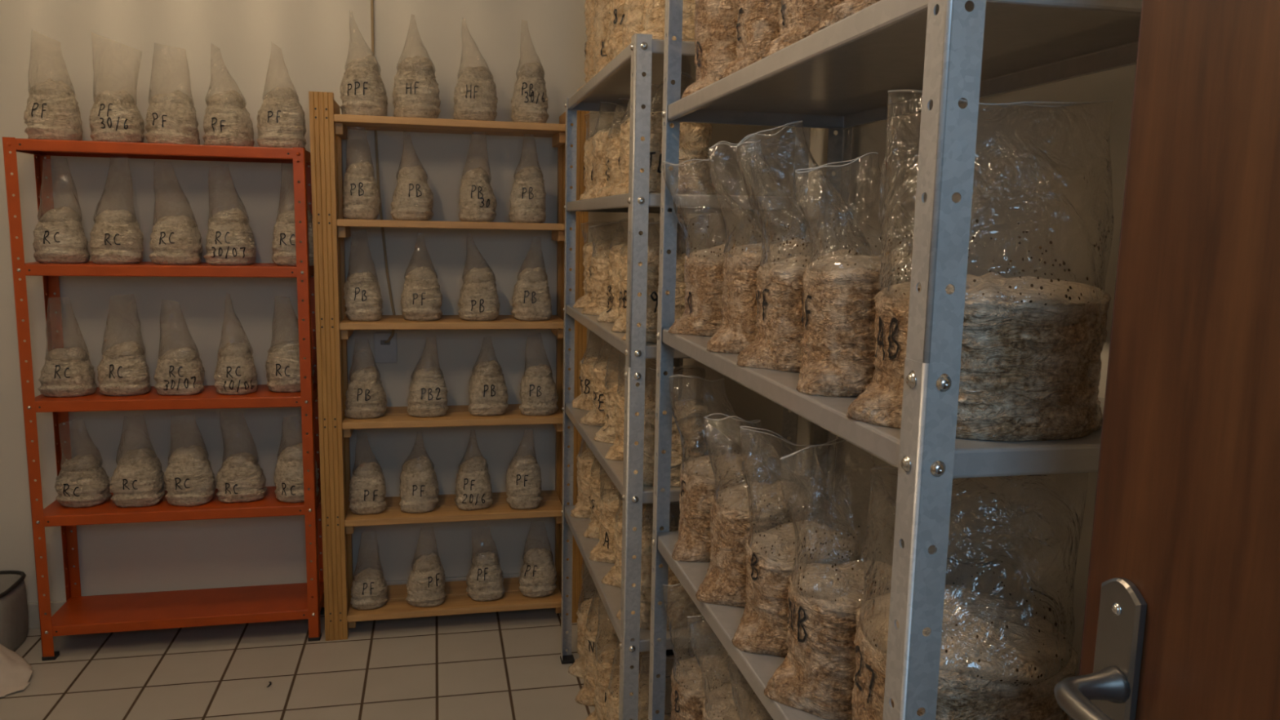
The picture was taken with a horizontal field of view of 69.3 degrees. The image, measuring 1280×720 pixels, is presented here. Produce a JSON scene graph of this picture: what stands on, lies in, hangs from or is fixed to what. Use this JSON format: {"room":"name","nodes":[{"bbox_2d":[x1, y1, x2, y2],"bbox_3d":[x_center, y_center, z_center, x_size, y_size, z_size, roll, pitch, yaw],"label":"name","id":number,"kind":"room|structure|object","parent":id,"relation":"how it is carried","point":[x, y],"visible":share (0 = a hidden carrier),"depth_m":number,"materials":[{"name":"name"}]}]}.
{"room":"mushroom incubation room","nodes":[
{"label":"mushroom incubation room","id":0,"kind":"room"},
{"bbox_2d":[0,0,658,602],"bbox_3d":[-1.232,-0.357,3.452,2.845,2.660,0.100,-1,9,-12],"label":"wall","id":1,"kind":"structure","parent":0,"point":[313,37],"depth_m":3.38,"materials":[{"name":"beige paint"}]},
{"bbox_2d":[0,591,692,719],"bbox_3d":[-0.840,1.283,1.757,2.845,0.080,4.020,-1,9,-12],"label":"floor","id":2,"kind":"structure","parent":0,"point":[498,665],"depth_m":3.08,"materials":[{"name":"tile"}]},
{"bbox_2d":[0,570,28,652],"bbox_3d":[-2.280,0.887,3.174,0.276,0.236,0.286,-1,9,-12],"label":"tub","id":3,"kind":"object","parent":2,"relation":"on","point":[14,625],"visible":0.97,"depth_m":3.19,"materials":[{"name":"grey plastic"}]},
{"bbox_2d":[0,644,33,697],"bbox_3d":[-2.169,0.925,2.913,0.451,0.235,0.282,-1,9,-12],"label":"bag","id":4,"kind":"object","parent":2,"relation":"on","point":[15,673],"visible":1,"depth_m":2.97,"materials":[{"name":"white plastic"}]},
{"bbox_2d":[2,137,324,660],"bbox_3d":[-1.596,0.137,3.231,0.895,1.730,0.274,-1,9,-12],"label":"rack","id":5,"kind":"object","parent":2,"relation":"on","point":[122,612],"visible":0.8,"depth_m":3.16,"materials":[{"name":"metal"}]},
{"bbox_2d":[23,38,83,140],"bbox_3d":[-1.908,-0.885,2.999,0.163,0.352,0.148,-1,9,-12],"label":"bag","id":6,"kind":"object","parent":5,"relation":"on","point":[52,112],"visible":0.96,"depth_m":2.96,"materials":[{"name":"clear"}]},
{"bbox_2d":[32,160,89,263],"bbox_3d":[-1.909,-0.492,3.049,0.162,0.342,0.149,-1,9,-12],"label":"bag","id":7,"kind":"object","parent":5,"relation":"on","point":[59,235],"visible":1,"depth_m":3.01,"materials":[{"name":"clear"}]},
{"bbox_2d":[37,300,97,397],"bbox_3d":[-1.936,-0.047,3.124,0.165,0.330,0.150,-1,9,-12],"label":"bag","id":8,"kind":"object","parent":5,"relation":"on","point":[69,371],"visible":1,"depth_m":3.09,"materials":[{"name":"clear"}]},
{"bbox_2d":[54,424,111,507],"bbox_3d":[-1.928,0.347,3.196,0.163,0.303,0.152,-1,9,-12],"label":"bag","id":9,"kind":"object","parent":5,"relation":"on","point":[82,481],"visible":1,"depth_m":3.16,"materials":[{"name":"clear"}]},
{"bbox_2d":[88,164,143,264],"bbox_3d":[-1.744,-0.497,3.076,0.155,0.351,0.142,-1,9,-12],"label":"bag","id":10,"kind":"object","parent":5,"relation":"on","point":[117,237],"visible":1,"depth_m":3.04,"materials":[{"name":"clear"}]},
{"bbox_2d":[88,50,144,142],"bbox_3d":[-1.714,-0.887,3.032,0.168,0.353,0.152,-1,9,-12],"label":"bag","id":11,"kind":"object","parent":5,"relation":"on","point":[114,116],"visible":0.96,"depth_m":2.99,"materials":[{"name":"clear"}]},
{"bbox_2d":[97,294,151,395],"bbox_3d":[-1.765,-0.054,3.159,0.162,0.341,0.150,-1,9,-12],"label":"bag","id":12,"kind":"object","parent":5,"relation":"on","point":[122,370],"visible":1,"depth_m":3.12,"materials":[{"name":"clear"}]},
{"bbox_2d":[109,415,164,507],"bbox_3d":[-1.746,0.343,3.211,0.161,0.315,0.145,-1,9,-12],"label":"bag","id":13,"kind":"object","parent":5,"relation":"on","point":[137,480],"visible":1,"depth_m":3.17,"materials":[{"name":"clear"}]},
{"bbox_2d":[15,137,311,164],"bbox_3d":[-1.579,-0.698,3.111,0.888,0.037,0.264,-1,9,-12],"label":"shelf","id":14,"kind":"object","parent":5,"relation":"attached to","point":[40,148],"depth_m":3.02,"materials":[{"name":"orange metal"}]},
{"bbox_2d":[24,261,314,277],"bbox_3d":[-1.587,-0.311,3.167,0.888,0.037,0.264,-1,9,-12],"label":"shelf","id":15,"kind":"object","parent":5,"relation":"attached to","point":[303,269],"depth_m":3.05,"materials":[{"name":"orange metal"}]},
{"bbox_2d":[143,51,199,144],"bbox_3d":[-1.556,-0.878,3.071,0.165,0.330,0.150,-1,9,-12],"label":"bag","id":16,"kind":"object","parent":5,"relation":"on","point":[171,118],"visible":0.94,"depth_m":3.03,"materials":[{"name":"clear"}]},
{"bbox_2d":[148,167,202,264],"bbox_3d":[-1.567,-0.494,3.121,0.157,0.340,0.146,-1,9,-12],"label":"bag","id":17,"kind":"object","parent":5,"relation":"on","point":[175,240],"visible":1,"depth_m":3.08,"materials":[{"name":"clear"}]},
{"bbox_2d":[35,383,318,412],"bbox_3d":[-1.596,0.130,3.232,0.888,0.037,0.264,-1,9,-12],"label":"shelf","id":18,"kind":"object","parent":5,"relation":"attached to","point":[209,398],"depth_m":3.13,"materials":[{"name":"orange metal"}]},
{"bbox_2d":[153,302,204,395],"bbox_3d":[-1.589,-0.048,3.188,0.156,0.326,0.138,-1,9,-12],"label":"bag","id":19,"kind":"object","parent":5,"relation":"on","point":[178,371],"visible":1,"depth_m":3.15,"materials":[{"name":"clear"}]},
{"bbox_2d":[43,484,320,526],"bbox_3d":[-1.604,0.512,3.288,0.888,0.037,0.264,-1,9,-12],"label":"shelf","id":20,"kind":"object","parent":5,"relation":"attached to","point":[55,514],"depth_m":3.18,"materials":[{"name":"orange metal"}]},
{"bbox_2d":[51,582,324,636],"bbox_3d":[-1.612,0.893,3.343,0.888,0.037,0.264,-1,9,-12],"label":"shelf","id":21,"kind":"object","parent":5,"relation":"attached to","point":[122,612],"depth_m":3.29,"materials":[{"name":"orange metal"}]},
{"bbox_2d":[164,418,216,506],"bbox_3d":[-1.575,0.345,3.238,0.161,0.309,0.148,-1,9,-12],"label":"bag","id":22,"kind":"object","parent":5,"relation":"on","point":[189,479],"visible":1,"depth_m":3.19,"materials":[{"name":"clear"}]},
{"bbox_2d":[202,48,254,146],"bbox_3d":[-1.382,-0.883,3.099,0.161,0.339,0.147,-1,9,-12],"label":"bag","id":23,"kind":"object","parent":5,"relation":"on","point":[227,122],"visible":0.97,"depth_m":3.06,"materials":[{"name":"clear"}]},
{"bbox_2d":[203,174,256,265],"bbox_3d":[-1.403,-0.496,3.158,0.161,0.340,0.155,-1,9,-12],"label":"bag","id":24,"kind":"object","parent":5,"relation":"on","point":[230,241],"visible":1,"depth_m":3.12,"materials":[{"name":"clear"}]},
{"bbox_2d":[213,292,257,395],"bbox_3d":[-1.407,-0.059,3.211,0.140,0.350,0.134,-1,9,-12],"label":"bag","id":25,"kind":"object","parent":5,"relation":"on","point":[235,373],"visible":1,"depth_m":3.18,"materials":[{"name":"clear"}]},
{"bbox_2d":[216,411,266,502],"bbox_3d":[-1.419,0.337,3.288,0.165,0.317,0.142,-1,9,-12],"label":"bag","id":26,"kind":"object","parent":5,"relation":"on","point":[240,478],"visible":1,"depth_m":3.25,"materials":[{"name":"clear"}]},
{"bbox_2d":[256,42,306,147],"bbox_3d":[-1.216,-0.893,3.135,0.159,0.355,0.138,-1,9,-12],"label":"bag","id":27,"kind":"object","parent":5,"relation":"on","point":[281,121],"visible":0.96,"depth_m":3.10,"materials":[{"name":"clear"}]},
{"bbox_2d":[265,302,314,392],"bbox_3d":[-1.243,-0.060,3.284,0.165,0.336,0.149,-1,9,-12],"label":"bag","id":28,"kind":"object","parent":5,"relation":"on","point":[282,362],"visible":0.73,"depth_m":3.24,"materials":[{"name":"clear"}]},
{"bbox_2d":[271,168,314,266],"bbox_3d":[-1.191,-0.504,3.201,0.158,0.351,0.145,-1,9,-12],"label":"bag","id":29,"kind":"object","parent":5,"relation":"on","point":[284,252],"visible":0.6,"depth_m":3.15,"materials":[{"name":"clear"}]},
{"bbox_2d":[273,415,319,502],"bbox_3d":[-1.227,0.347,3.300,0.154,0.301,0.152,-1,9,-12],"label":"bag","id":30,"kind":"object","parent":5,"relation":"on","point":[288,477],"visible":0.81,"depth_m":3.25,"materials":[{"name":"clear"}]},
{"bbox_2d":[308,91,589,640],"bbox_3d":[-0.682,0.037,3.418,0.935,1.912,0.277,-1,9,-12],"label":"wooden rack","id":31,"kind":"object","parent":2,"relation":"on","point":[328,127],"visible":0.8,"depth_m":3.30,"materials":[{"name":"brown wood"}]},
{"bbox_2d":[342,134,380,219],"bbox_3d":[-0.965,-0.645,3.203,0.127,0.313,0.119,-1,9,-12],"label":"bag","id":32,"kind":"object","parent":31,"relation":"on","point":[362,201],"visible":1,"depth_m":3.17,"materials":[{"name":"clear"}]},
{"bbox_2d":[343,242,382,320],"bbox_3d":[-0.975,-0.300,3.258,0.133,0.318,0.127,-1,9,-12],"label":"bag","id":33,"kind":"object","parent":31,"relation":"on","point":[362,297],"visible":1,"depth_m":3.23,"materials":[{"name":"clear"}]},
{"bbox_2d":[339,10,387,115],"bbox_3d":[-0.947,-1.010,3.170,0.159,0.355,0.150,-1,9,-12],"label":"bag","id":34,"kind":"object","parent":31,"relation":"on","point":[362,91],"visible":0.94,"depth_m":3.13,"materials":[{"name":"clear"}]},
{"bbox_2d":[344,344,387,418],"bbox_3d":[-0.984,0.063,3.317,0.150,0.280,0.136,-1,9,-12],"label":"bag","id":35,"kind":"object","parent":31,"relation":"on","point":[366,396],"visible":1,"depth_m":3.28,"materials":[{"name":"clear"}]},
{"bbox_2d":[348,439,386,515],"bbox_3d":[-0.990,0.405,3.362,0.135,0.296,0.124,-1,9,-12],"label":"bag","id":36,"kind":"object","parent":31,"relation":"on","point":[367,490],"visible":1,"depth_m":3.33,"materials":[{"name":"beige plastic"}]},
{"bbox_2d":[350,530,387,609],"bbox_3d":[-1.001,0.766,3.416,0.133,0.278,0.131,-1,9,-12],"label":"bag","id":37,"kind":"object","parent":31,"relation":"on","point":[369,586],"visible":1,"depth_m":3.38,"materials":[{"name":"beige plastic"}]},
{"bbox_2d":[390,132,433,220],"bbox_3d":[-0.800,-0.645,3.248,0.148,0.307,0.136,-1,9,-12],"label":"bag","id":38,"kind":"object","parent":31,"relation":"on","point":[412,197],"visible":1,"depth_m":3.21,"materials":[{"name":"clear"}]},
{"bbox_2d":[392,13,440,118],"bbox_3d":[-0.775,-1.012,3.210,0.163,0.355,0.152,-1,9,-12],"label":"bag","id":39,"kind":"object","parent":31,"relation":"on","point":[415,92],"visible":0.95,"depth_m":3.17,"materials":[{"name":"clear"}]},
{"bbox_2d":[399,432,439,513],"bbox_3d":[-0.812,0.406,3.406,0.146,0.290,0.146,-1,9,-12],"label":"bag","id":40,"kind":"object","parent":31,"relation":"on","point":[419,490],"visible":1,"depth_m":3.36,"materials":[{"name":"clear"}]},
{"bbox_2d":[400,233,442,320],"bbox_3d":[-0.781,-0.298,3.307,0.147,0.307,0.137,-1,9,-12],"label":"bag","id":41,"kind":"object","parent":31,"relation":"on","point":[421,299],"visible":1,"depth_m":3.27,"materials":[{"name":"clear"}]},
{"bbox_2d":[405,533,445,607],"bbox_3d":[-0.797,0.759,3.442,0.146,0.292,0.125,-1,9,-12],"label":"bag","id":42,"kind":"object","parent":31,"relation":"on","point":[425,584],"visible":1,"depth_m":3.41,"materials":[{"name":"beige plastic"}]},
{"bbox_2d":[406,337,448,417],"bbox_3d":[-0.772,0.056,3.364,0.148,0.290,0.126,-1,9,-12],"label":"bag","id":43,"kind":"object","parent":31,"relation":"on","point":[428,393],"visible":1,"depth_m":3.33,"materials":[{"name":"clear"}]},
{"bbox_2d":[333,114,565,137],"bbox_3d":[-0.664,-0.829,3.290,0.782,0.024,0.270,-1,9,-12],"label":"shelf","id":44,"kind":"object","parent":31,"relation":"attached to","point":[346,122],"depth_m":3.20,"materials":[{"name":"brown wood"}]},
{"bbox_2d":[336,218,564,230],"bbox_3d":[-0.671,-0.487,3.340,0.782,0.024,0.270,-1,9,-12],"label":"shelf","id":45,"kind":"object","parent":31,"relation":"attached to","point":[343,224],"depth_m":3.21,"materials":[{"name":"brown wood"}]},
{"bbox_2d":[339,315,563,329],"bbox_3d":[-0.678,-0.139,3.391,0.782,0.024,0.270,-1,9,-12],"label":"shelf","id":46,"kind":"object","parent":31,"relation":"attached to","point":[386,322],"depth_m":3.28,"materials":[{"name":"brown wood"}]},
{"bbox_2d":[342,404,562,429],"bbox_3d":[-0.685,0.206,3.442,0.782,0.024,0.270,-1,9,-12],"label":"shelf","id":47,"kind":"object","parent":31,"relation":"attached to","point":[455,415],"depth_m":3.34,"materials":[{"name":"brown wood"}]},
{"bbox_2d":[344,489,562,526],"bbox_3d":[-0.692,0.555,3.493,0.782,0.024,0.270,-1,9,-12],"label":"shelf","id":48,"kind":"object","parent":31,"relation":"attached to","point":[446,509],"depth_m":3.41,"materials":[{"name":"brown wood"}]},
{"bbox_2d":[346,577,561,622],"bbox_3d":[-0.699,0.907,3.544,0.782,0.024,0.270,-1,9,-12],"label":"shelf","id":49,"kind":"object","parent":31,"relation":"attached to","point":[456,602],"depth_m":3.46,"materials":[{"name":"brown wood"}]},
{"bbox_2d":[453,433,493,510],"bbox_3d":[-0.621,0.403,3.445,0.144,0.291,0.130,-1,9,-12],"label":"bag","id":50,"kind":"object","parent":31,"relation":"on","point":[473,490],"visible":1,"depth_m":3.41,"materials":[{"name":"clear"}]},
{"bbox_2d":[453,17,497,120],"bbox_3d":[-0.577,-1.013,3.245,0.155,0.355,0.140,-1,9,-12],"label":"bag","id":51,"kind":"object","parent":31,"relation":"on","point":[475,98],"visible":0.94,"depth_m":3.21,"materials":[{"name":"clear"}]},
{"bbox_2d":[458,146,497,222],"bbox_3d":[-0.578,-0.651,3.298,0.135,0.313,0.127,-1,9,-12],"label":"bag","id":52,"kind":"object","parent":31,"relation":"on","point":[477,201],"visible":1,"depth_m":3.26,"materials":[{"name":"clear"}]},
{"bbox_2d":[457,233,500,320],"bbox_3d":[-0.583,-0.301,3.351,0.150,0.310,0.133,-1,9,-12],"label":"bag","id":53,"kind":"object","parent":31,"relation":"on","point":[478,300],"visible":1,"depth_m":3.31,"materials":[{"name":"clear"}]},
{"bbox_2d":[466,528,505,601],"bbox_3d":[-0.585,0.763,3.507,0.145,0.275,0.127,-1,9,-12],"label":"bag","id":54,"kind":"object","parent":31,"relation":"on","point":[485,579],"visible":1,"depth_m":3.47,"materials":[{"name":"beige plastic"}]},
{"bbox_2d":[467,342,508,416],"bbox_3d":[-0.560,0.054,3.409,0.148,0.288,0.137,-1,9,-12],"label":"bag","id":55,"kind":"object","parent":31,"relation":"on","point":[487,388],"visible":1,"depth_m":3.37,"materials":[{"name":"clear"}]},
{"bbox_2d":[505,433,542,509],"bbox_3d":[-0.433,0.402,3.466,0.139,0.295,0.130,-1,9,-12],"label":"bag","id":56,"kind":"object","parent":31,"relation":"on","point":[523,479],"visible":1,"depth_m":3.43,"materials":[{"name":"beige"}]},
{"bbox_2d":[508,136,546,222],"bbox_3d":[-0.405,-0.652,3.330,0.135,0.313,0.127,-1,9,-12],"label":"bag","id":57,"kind":"object","parent":31,"relation":"on","point":[527,199],"visible":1,"depth_m":3.30,"materials":[{"name":"clear"}]},
{"bbox_2d":[511,24,548,123],"bbox_3d":[-0.390,-1.017,3.281,0.134,0.359,0.118,-1,9,-12],"label":"bag","id":58,"kind":"object","parent":31,"relation":"on","point":[529,101],"visible":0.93,"depth_m":3.25,"materials":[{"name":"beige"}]},
{"bbox_2d":[511,238,551,320],"bbox_3d":[-0.396,-0.300,3.391,0.150,0.303,0.132,-1,9,-12],"label":"bag","id":59,"kind":"object","parent":31,"relation":"on","point":[531,299],"visible":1,"depth_m":3.35,"materials":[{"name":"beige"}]},
{"bbox_2d":[518,530,556,597],"bbox_3d":[-0.392,0.755,3.550,0.146,0.285,0.131,-1,9,-12],"label":"bag","id":60,"kind":"object","parent":31,"relation":"on","point":[538,575],"visible":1,"depth_m":3.51,"materials":[{"name":"beige plastic"}]},
{"bbox_2d":[519,343,558,415],"bbox_3d":[-0.374,0.048,3.428,0.148,0.302,0.126,-1,9,-12],"label":"bag","id":61,"kind":"object","parent":31,"relation":"on","point":[538,394],"visible":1,"depth_m":3.39,"materials":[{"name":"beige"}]},
{"bbox_2d":[568,558,607,679],"bbox_3d":[-0.130,0.832,3.109,0.170,0.447,0.177,9,11,43],"label":"bag","id":62,"kind":"object","parent":2,"relation":"on","point":[577,668],"visible":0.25,"depth_m":3.08,"materials":[{"name":"plastic"}]},
{"bbox_2d":[574,587,620,706],"bbox_3d":[-0.096,0.866,2.945,0.175,0.430,0.175,5,9,24],"label":"bag","id":63,"kind":"object","parent":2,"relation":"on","point":[585,696],"visible":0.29,"depth_m":2.91,"materials":[{"name":"plastic"}]},
{"bbox_2d":[585,600,649,719],"bbox_3d":[-0.055,0.880,2.771,0.174,0.453,0.174,8,11,40],"label":"bag","id":64,"kind":"object","parent":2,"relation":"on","point":[602,663],"visible":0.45,"depth_m":2.73,"materials":[{"name":"plastic"}]},
{"bbox_2d":[604,638,666,719],"bbox_3d":[-0.012,0.913,2.567,0.174,0.448,0.174,8,11,39],"label":"bag","id":65,"kind":"object","parent":2,"relation":"on","point":[612,691],"visible":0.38,"depth_m":2.53,"materials":[{"name":"plastic"}]},
{"bbox_2d":[560,33,810,719],"bbox_3d":[0.051,0.178,2.615,0.409,1.893,1.069,-1,9,-12],"label":"rack","id":66,"kind":"object","parent":2,"relation":"on","point":[631,74],"visible":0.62,"depth_m":2.14,"materials":[{"name":"grey metal"}]},
{"bbox_2d":[570,437,601,518],"bbox_3d":[-0.131,0.354,3.059,0.184,0.302,0.161,2,8,2],"label":"bag","id":67,"kind":"object","parent":66,"relation":"on","point":[585,460],"visible":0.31,"depth_m":3.01,"materials":[{"name":"plastic"}]},
{"bbox_2d":[581,102,630,199],"bbox_3d":[-0.058,-0.605,2.691,0.172,0.280,0.177,9,11,43],"label":"bag","id":68,"kind":"object","parent":66,"relation":"on","point":[598,176],"visible":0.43,"depth_m":2.64,"materials":[{"name":"plastic"}]},
{"bbox_2d":[581,221,640,315],"bbox_3d":[-0.065,-0.278,2.727,0.175,0.283,0.178,6,9,28],"label":"bag","id":69,"kind":"object","parent":66,"relation":"on","point":[599,273],"visible":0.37,"depth_m":2.68,"materials":[{"name":"plastic"}]},
{"bbox_2d":[579,338,647,426],"bbox_3d":[-0.065,0.042,2.777,0.176,0.294,0.176,7,10,33],"label":"bag","id":70,"kind":"object","parent":66,"relation":"on","point":[596,416],"visible":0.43,"depth_m":2.73,"materials":[{"name":"plastic"}]},
{"bbox_2d":[589,464,653,563],"bbox_3d":[-0.035,0.414,2.661,0.175,0.302,0.177,5,9,23],"label":"bag","id":71,"kind":"object","parent":66,"relation":"on","point":[603,552],"visible":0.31,"depth_m":2.62,"materials":[{"name":"plastic"}]},
{"bbox_2d":[597,217,659,322],"bbox_3d":[-0.008,-0.245,2.521,0.178,0.280,0.170,5,9,25],"label":"bag","id":72,"kind":"object","parent":66,"relation":"on","point":[611,314],"visible":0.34,"depth_m":2.48,"materials":[{"name":"plastic"}]},
{"bbox_2d":[565,303,692,358],"bbox_3d":[0.058,-0.095,2.577,0.394,0.030,1.054,-1,9,-12],"label":"shelf","id":73,"kind":"object","parent":66,"relation":"attached to","point":[632,348],"depth_m":2.20,"materials":[{"name":"grey metal"}]},
{"bbox_2d":[567,39,696,112],"bbox_3d":[0.071,-0.736,2.484,0.394,0.030,1.054,-1,9,-12],"label":"shelf","id":74,"kind":"object","parent":66,"relation":"attached to","point":[612,83],"depth_m":2.44,"materials":[{"name":"grey metal"}]},
{"bbox_2d":[601,493,675,588],"bbox_3d":[0.010,0.447,2.459,0.176,0.297,0.174,-7,11,-43],"label":"bag","id":75,"kind":"object","parent":66,"relation":"on","point":[613,578],"visible":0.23,"depth_m":2.43,"materials":[{"name":"plastic"}]},
{"bbox_2d":[604,351,678,461],"bbox_3d":[0.017,0.108,2.380,0.173,0.282,0.173,5,9,26],"label":"bag","id":76,"kind":"object","parent":66,"relation":"on","point":[615,452],"visible":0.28,"depth_m":2.35,"materials":[{"name":"plastic"}]},
{"bbox_2d":[564,502,722,652],"bbox_3d":[0.044,0.581,2.676,0.394,0.030,1.054,-1,9,-12],"label":"shelf","id":77,"kind":"object","parent":66,"relation":"attached to","point":[610,595],"depth_m":2.31,"materials":[{"name":"grey metal"}]},
{"bbox_2d":[616,502,703,630],"bbox_3d":[0.057,0.482,2.240,0.170,0.292,0.175,8,11,41],"label":"bag","id":78,"kind":"object","parent":66,"relation":"on","point":[680,610],"visible":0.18,"depth_m":2.18,"materials":[{"name":"plastic"}]},
{"bbox_2d":[621,213,709,343],"bbox_3d":[0.072,-0.189,2.119,0.172,0.289,0.177,8,11,39],"label":"bag","id":79,"kind":"object","parent":66,"relation":"on","point":[653,261],"visible":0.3,"depth_m":2.06,"materials":[{"name":"plastic"}]},
{"bbox_2d":[640,0,695,41],"bbox_3d":[0.087,-0.878,2.030,0.180,0.382,0.169,3,8,12],"label":"bag","id":80,"kind":"object","parent":66,"relation":"on","point":[653,11],"visible":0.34,"depth_m":1.98,"materials":[{"name":"plastic"}]},
{"bbox_2d":[625,71,716,195],"bbox_3d":[0.078,-0.512,2.082,0.175,0.278,0.177,5,9,22],"label":"bag","id":81,"kind":"object","parent":66,"relation":"on","point":[695,138],"visible":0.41,"depth_m":2.03,"materials":[{"name":"plastic"}]},
{"bbox_2d":[633,364,709,487],"bbox_3d":[0.072,0.146,2.169,0.178,0.271,0.177,5,9,25],"label":"bag","id":82,"kind":"object","parent":66,"relation":"on","point":[691,413],"visible":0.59,"depth_m":2.11,"materials":[{"name":"plastic"}]},
{"bbox_2d":[564,402,780,503],"bbox_3d":[0.051,0.231,2.625,0.394,0.030,1.054,-1,9,-12],"label":"shelf","id":83,"kind":"object","parent":66,"relation":"attached to","point":[637,494],"depth_m":2.45,"materials":[{"name":"grey metal"}]},
{"bbox_2d":[566,192,791,213],"bbox_3d":[0.065,-0.422,2.530,0.394,0.030,1.054,-1,9,-12],"label":"shelf","id":84,"kind":"object","parent":66,"relation":"attached to","point":[630,202],"depth_m":2.04,"materials":[{"name":"grey metal"}]},
{"bbox_2d":[648,0,1142,719],"bbox_3d":[0.339,0.245,1.481,0.406,2.100,1.088,-1,9,-12],"label":"rack","id":85,"kind":"object","parent":2,"relation":"on","point":[839,77],"visible":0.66,"depth_m":1.04,"materials":[{"name":"grey metal"}]},
{"bbox_2d":[662,582,747,719],"bbox_3d":[0.152,0.637,1.958,0.229,0.358,0.172,-1,9,-12],"label":"bag","id":86,"kind":"object","parent":85,"relation":"on","point":[687,695],"visible":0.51,"depth_m":1.93,"materials":[{"name":"clear"}]},
{"bbox_2d":[681,0,737,98],"bbox_3d":[0.185,-0.671,1.738,0.215,0.360,0.163,-1,9,-12],"label":"bag","id":87,"kind":"object","parent":85,"relation":"on","point":[715,20],"visible":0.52,"depth_m":1.69,"materials":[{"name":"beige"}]},
{"bbox_2d":[662,159,768,336],"bbox_3d":[0.169,-0.222,1.817,0.242,0.337,0.175,-1,9,-12],"label":"bag","id":88,"kind":"object","parent":85,"relation":"on","point":[704,277],"visible":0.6,"depth_m":1.78,"materials":[{"name":"clear"}]},
{"bbox_2d":[669,374,771,562],"bbox_3d":[0.168,0.208,1.872,0.224,0.355,0.174,-1,9,-12],"label":"bag","id":89,"kind":"object","parent":85,"relation":"on","point":[697,480],"visible":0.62,"depth_m":1.82,"materials":[{"name":"clear"}]},
{"bbox_2d":[687,614,773,719],"bbox_3d":[0.195,0.659,1.735,0.216,0.380,0.185,4,9,18],"label":"bag","id":90,"kind":"object","parent":85,"relation":"on","point":[718,704],"visible":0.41,"depth_m":1.71,"materials":[{"name":"clear plastic"}]},
{"bbox_2d":[719,0,781,79],"bbox_3d":[0.233,-0.618,1.507,0.198,0.323,0.176,6,10,30],"label":"bag","id":91,"kind":"object","parent":85,"relation":"on","point":[757,25],"visible":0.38,"depth_m":1.46,"materials":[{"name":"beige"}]},
{"bbox_2d":[695,413,813,607],"bbox_3d":[0.212,0.258,1.658,0.204,0.321,0.185,4,9,19],"label":"bag","id":92,"kind":"object","parent":85,"relation":"on","point":[724,583],"visible":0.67,"depth_m":1.61,"materials":[{"name":"clear plastic"}]},
{"bbox_2d":[706,140,827,354],"bbox_3d":[0.228,-0.194,1.580,0.230,0.353,0.175,-1,9,-12],"label":"bag","id":93,"kind":"object","parent":85,"relation":"on","point":[738,329],"visible":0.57,"depth_m":1.53,"materials":[{"name":"clear plastic"}]},
{"bbox_2d":[731,426,861,657],"bbox_3d":[0.256,0.277,1.474,0.202,0.338,0.185,4,9,18],"label":"bag","id":94,"kind":"object","parent":85,"relation":"on","point":[762,628],"visible":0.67,"depth_m":1.43,"materials":[{"name":"clear"}]},
{"bbox_2d":[761,0,844,58],"bbox_3d":[0.281,-0.557,1.307,0.217,0.263,0.162,-1,9,-12],"label":"bag","id":95,"kind":"object","parent":85,"relation":"on","point":[797,20],"visible":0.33,"depth_m":1.27,"materials":[{"name":"clear"}]},
{"bbox_2d":[736,120,874,373],"bbox_3d":[0.266,-0.173,1.399,0.230,0.367,0.175,-1,9,-12],"label":"bag","id":96,"kind":"object","parent":85,"relation":"on","point":[776,345],"visible":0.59,"depth_m":1.36,"materials":[{"name":"clear"}]},
{"bbox_2d":[764,437,904,719],"bbox_3d":[0.300,0.288,1.289,0.193,0.371,0.195,9,12,44],"label":"bag","id":97,"kind":"object","parent":85,"relation":"on","point":[816,673],"visible":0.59,"depth_m":1.25,"materials":[{"name":"clear"}]},
{"bbox_2d":[795,151,914,396],"bbox_3d":[0.309,-0.117,1.225,0.221,0.308,0.176,-1,9,-12],"label":"bag","id":98,"kind":"object","parent":85,"relation":"on","point":[838,340],"visible":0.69,"depth_m":1.17,"materials":[{"name":"clear"}]},
{"bbox_2d":[656,523,1073,719],"bbox_3d":[0.336,0.459,1.514,0.390,0.030,1.072,-1,9,-12],"label":"shelf","id":99,"kind":"object","parent":85,"relation":"attached to","point":[757,669],"depth_m":1.53,"materials":[{"name":"grey metal"}]},
{"bbox_2d":[661,327,1104,478],"bbox_3d":[0.345,0.022,1.450,0.390,0.030,1.072,-1,9,-12],"label":"shelf","id":100,"kind":"object","parent":85,"relation":"attached to","point":[913,457],"depth_m":0.93,"materials":[{"name":"grey metal"}]},
{"bbox_2d":[666,0,1142,129],"bbox_3d":[0.353,-0.419,1.385,0.390,0.030,1.072,-1,9,-12],"label":"shelf","id":101,"kind":"object","parent":85,"relation":"attached to","point":[840,76],"depth_m":1.26,"materials":[{"name":"grey metal"}]},
{"bbox_2d":[851,464,1088,719],"bbox_3d":[0.373,0.307,1.077,0.244,0.398,0.229,1,8,2],"label":"bag","id":102,"kind":"object","parent":85,"relation":"on","point":[1000,660],"visible":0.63,"depth_m":1.02,"materials":[{"name":"clear"}]},
{"bbox_2d":[846,89,1113,441],"bbox_3d":[0.383,-0.113,1.017,0.245,0.363,0.241,7,10,36],"label":"bag","id":103,"kind":"object","parent":85,"relation":"on","point":[1032,347],"visible":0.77,"depth_m":0.93,"materials":[{"name":"clear"}]},
{"bbox_2d":[655,64,1136,675],"bbox_3d":[0.528,-0.088,1.853,0.100,2.660,3.820,-1,9,-12],"label":"wall","id":104,"kind":"structure","parent":0,"point":[1013,184],"depth_m":1.47,"materials":[{"name":"beige paint"}]},
{"bbox_3d":[-0.392,0.213,-0.334,2.845,2.660,0.100,-1,9,-12],"label":"wall","id":105,"kind":"structure","parent":0,"visible":0},
{"bbox_2d":[1053,0,1279,719],"bbox_3d":[0.418,0.405,0.370,0.104,2.092,0.798,-1,9,-12],"label":"door","id":106,"kind":"structure","parent":105,"relation":"in","point":[1182,614],"depth_m":0.63,"materials":[{"name":"brown wood"}]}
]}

